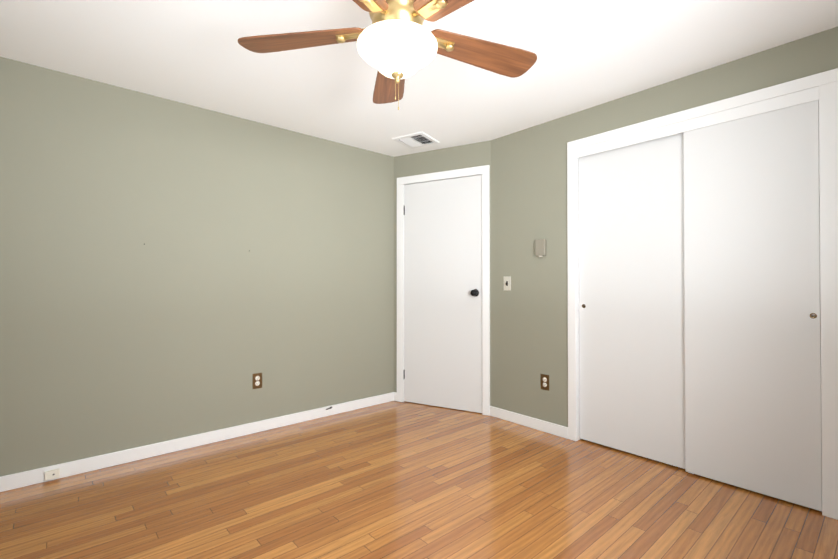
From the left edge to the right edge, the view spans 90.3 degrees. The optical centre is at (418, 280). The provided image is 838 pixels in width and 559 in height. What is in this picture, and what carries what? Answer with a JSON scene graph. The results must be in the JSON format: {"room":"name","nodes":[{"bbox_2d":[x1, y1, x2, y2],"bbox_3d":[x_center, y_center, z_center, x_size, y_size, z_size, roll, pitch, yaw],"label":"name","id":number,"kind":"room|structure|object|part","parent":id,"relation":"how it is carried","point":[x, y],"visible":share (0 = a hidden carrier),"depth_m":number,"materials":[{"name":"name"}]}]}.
{"room":"empty bedroom","nodes":[
{"label":"empty bedroom","id":0,"kind":"room"},
{"bbox_2d":[0,57,393,476],"bbox_3d":[-1.312,-0.031,3.166,4.120,2.350,0.120,0,-1,-41],"label":"wall","id":1,"kind":"structure","parent":0,"point":[192,315],"depth_m":2.78,"materials":[{"name":"green paint"}]},
{"bbox_2d":[0,392,393,491],"bbox_3d":[-1.480,1.101,2.919,3.314,0.082,0.014,0,-1,-41],"label":"baseboard","id":2,"kind":"structure","parent":1,"relation":"attached to","point":[29,477],"depth_m":2.78,"materials":[{"name":"white wood"}]},
{"bbox_2d":[45,468,59,480],"bbox_3d":[-2.082,1.099,2.367,0.064,0.048,0.023,0,-1,-41],"label":"outlet","id":3,"kind":"object","parent":2,"relation":"attached to","point":[52,474],"visible":0.98,"depth_m":2.36,"materials":[{"name":"beige plastic"}]},
{"bbox_2d":[253,373,261,388],"bbox_3d":[-1.221,0.757,3.154,0.072,0.116,0.007,0,-1,-41],"label":"outlet","id":4,"kind":"object","parent":1,"relation":"attached to","point":[257,380],"visible":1,"depth_m":3.15,"materials":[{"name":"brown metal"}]},
{"bbox_2d":[0,401,837,558],"bbox_3d":[0.158,1.183,1.838,5.150,0.100,4.700,0,-1,-41],"label":"floor","id":5,"kind":"structure","parent":0,"point":[398,480],"depth_m":2.13,"materials":[{"name":"brown wood"}]},
{"bbox_2d":[0,0,837,156],"bbox_3d":[0.158,-1.267,1.859,5.150,0.100,4.700,0,-1,-41],"label":"ceiling","id":6,"kind":"structure","parent":0,"point":[590,53],"depth_m":2.24,"materials":[{"name":"white paint"}]},
{"bbox_2d":[238,0,536,109],"bbox_3d":[-0.050,-0.942,1.591,1.264,0.554,1.225,0,-1,-41],"label":"fan","id":7,"kind":"object","parent":6,"relation":"hanging from","point":[398,42],"visible":1,"depth_m":1.62,"materials":[{"name":"brown wood"}]},
{"bbox_3d":[-0.476,-0.974,1.687,0.400,0.037,0.462,0,-1,-41],"label":"arm","id":8,"kind":"part","parent":7,"relation":"part of"},
{"bbox_3d":[-0.252,-0.978,1.648,0.124,0.050,0.146,0,-1,-41],"label":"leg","id":9,"kind":"part","parent":7,"relation":"part of","materials":[{"name":"gold metal"}]},
{"bbox_3d":[-0.263,-0.977,1.266,0.515,0.037,0.288,0,-1,-41],"label":"arm","id":10,"kind":"part","parent":7,"relation":"part of"},
{"bbox_3d":[-0.160,-0.979,1.468,0.162,0.050,0.085,0,-1,-41],"label":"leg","id":11,"kind":"part","parent":7,"relation":"part of","materials":[{"name":"gold metal"}]},
{"bbox_3d":[-0.134,-0.971,2.014,0.372,0.037,0.481,0,-1,-41],"label":"arm","id":12,"kind":"part","parent":7,"relation":"part of"},
{"bbox_3d":[-0.084,-0.867,1.618,0.312,0.136,0.312,0,-1,-41],"label":"lamp shade","id":13,"kind":"part","parent":7,"relation":"part of","materials":[{"name":"white glass"}]},
{"bbox_3d":[0.032,-0.979,1.498,0.049,0.050,0.168,0,-1,-41],"label":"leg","id":14,"kind":"part","parent":7,"relation":"part of","materials":[{"name":"gold metal"}]},
{"bbox_3d":[0.193,-0.977,1.343,0.162,0.037,0.530,0,-1,-41],"label":"arm","id":15,"kind":"part","parent":7,"relation":"part of"},
{"bbox_3d":[0.070,-0.978,1.687,0.164,0.050,0.074,0,-1,-41],"label":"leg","id":16,"kind":"part","parent":7,"relation":"part of","materials":[{"name":"gold metal"}]},
{"bbox_3d":[0.275,-0.973,1.782,0.523,0.037,0.252,0,-1,-41],"label":"arm","id":17,"kind":"part","parent":7,"relation":"part of"},
{"bbox_2d":[392,131,439,148],"bbox_3d":[-0.025,-1.194,3.567,0.300,0.016,0.300,0,-1,32],"label":"ceiling vent","id":18,"kind":"object","parent":6,"relation":"in","point":[416,140],"visible":0.98,"depth_m":3.55,"materials":[{"name":"white metal"}]},
{"bbox_2d":[394,140,490,405],"bbox_3d":[0.166,-0.025,3.873,1.165,2.350,0.120,0,-1,28],"label":"wall","id":19,"kind":"structure","parent":0,"point":[457,157],"depth_m":3.82,"materials":[{"name":"green paint"}]},
{"bbox_2d":[404,175,481,412],"bbox_3d":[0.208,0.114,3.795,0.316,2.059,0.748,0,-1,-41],"label":"entry door","id":20,"kind":"structure","parent":19,"relation":"in","point":[442,293],"depth_m":3.77,"materials":[{"name":"white wood"}]},
{"bbox_3d":[0.476,0.105,3.604,0.079,0.066,0.075,0,-1,-41],"label":"knob","id":21,"kind":"part","parent":20,"relation":"part of","materials":[{"name":"black metal"}]},
{"bbox_2d":[397,165,489,415],"bbox_3d":[0.224,0.081,3.831,0.925,2.138,0.136,0,-1,28],"label":"door frame","id":22,"kind":"structure","parent":19,"relation":"attached to","point":[484,170],"depth_m":3.65,"materials":[{"name":"white wood"}]},
{"bbox_2d":[491,26,837,426],"bbox_3d":[1.656,-0.037,2.469,0.120,2.350,3.096,0,-1,-41],"label":"wall","id":23,"kind":"structure","parent":0,"point":[529,328],"depth_m":3.16,"materials":[{"name":"green paint"}]},
{"bbox_2d":[504,276,510,290],"bbox_3d":[0.720,0.022,3.428,0.021,0.116,0.072,0,-1,-41],"label":"light switch","id":24,"kind":"object","parent":23,"relation":"attached to","point":[507,283],"visible":1,"depth_m":3.43,"materials":[{"name":"white plastic"}]},
{"bbox_2d":[490,406,567,438],"bbox_3d":[0.843,1.104,3.283,0.014,0.082,0.714,0,-1,-41],"label":"baseboard","id":25,"kind":"structure","parent":23,"relation":"attached to","point":[538,424],"depth_m":3.25,"materials":[{"name":"white wood"}]},
{"bbox_2d":[535,239,545,256],"bbox_3d":[0.930,-0.248,3.183,0.032,0.134,0.080,0,-1,-41],"label":"thermostat","id":26,"kind":"object","parent":23,"relation":"attached to","point":[540,247],"visible":1,"depth_m":3.17,"materials":[{"name":"beige plastic"}]},
{"bbox_2d":[541,374,548,390],"bbox_3d":[0.955,0.770,3.164,0.007,0.116,0.072,0,-1,-41],"label":"outlet","id":27,"kind":"object","parent":23,"relation":"attached to","point":[544,382],"visible":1,"depth_m":3.16,"materials":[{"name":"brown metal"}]},
{"bbox_2d":[579,132,684,468],"bbox_3d":[1.396,0.109,2.740,0.026,2.038,0.716,0,-1,-41],"label":"closet door","id":28,"kind":"structure","parent":23,"relation":"in","point":[631,315],"depth_m":2.72,"materials":[{"name":"white wood"}]},
{"bbox_2d":[567,68,837,519],"bbox_3d":[1.585,0.065,2.540,0.132,2.147,1.394,0,-1,-41],"label":"trim","id":29,"kind":"structure","parent":23,"relation":"attached to","point":[822,87],"depth_m":2.08,"materials":[{"name":"white wood"}]},
{"bbox_2d":[684,100,821,510],"bbox_3d":[1.775,0.105,2.262,0.026,2.038,0.582,0,-1,-41],"label":"closet door","id":30,"kind":"structure","parent":23,"relation":"in","point":[752,305],"depth_m":2.22,"materials":[{"name":"white wood"}]}
]}

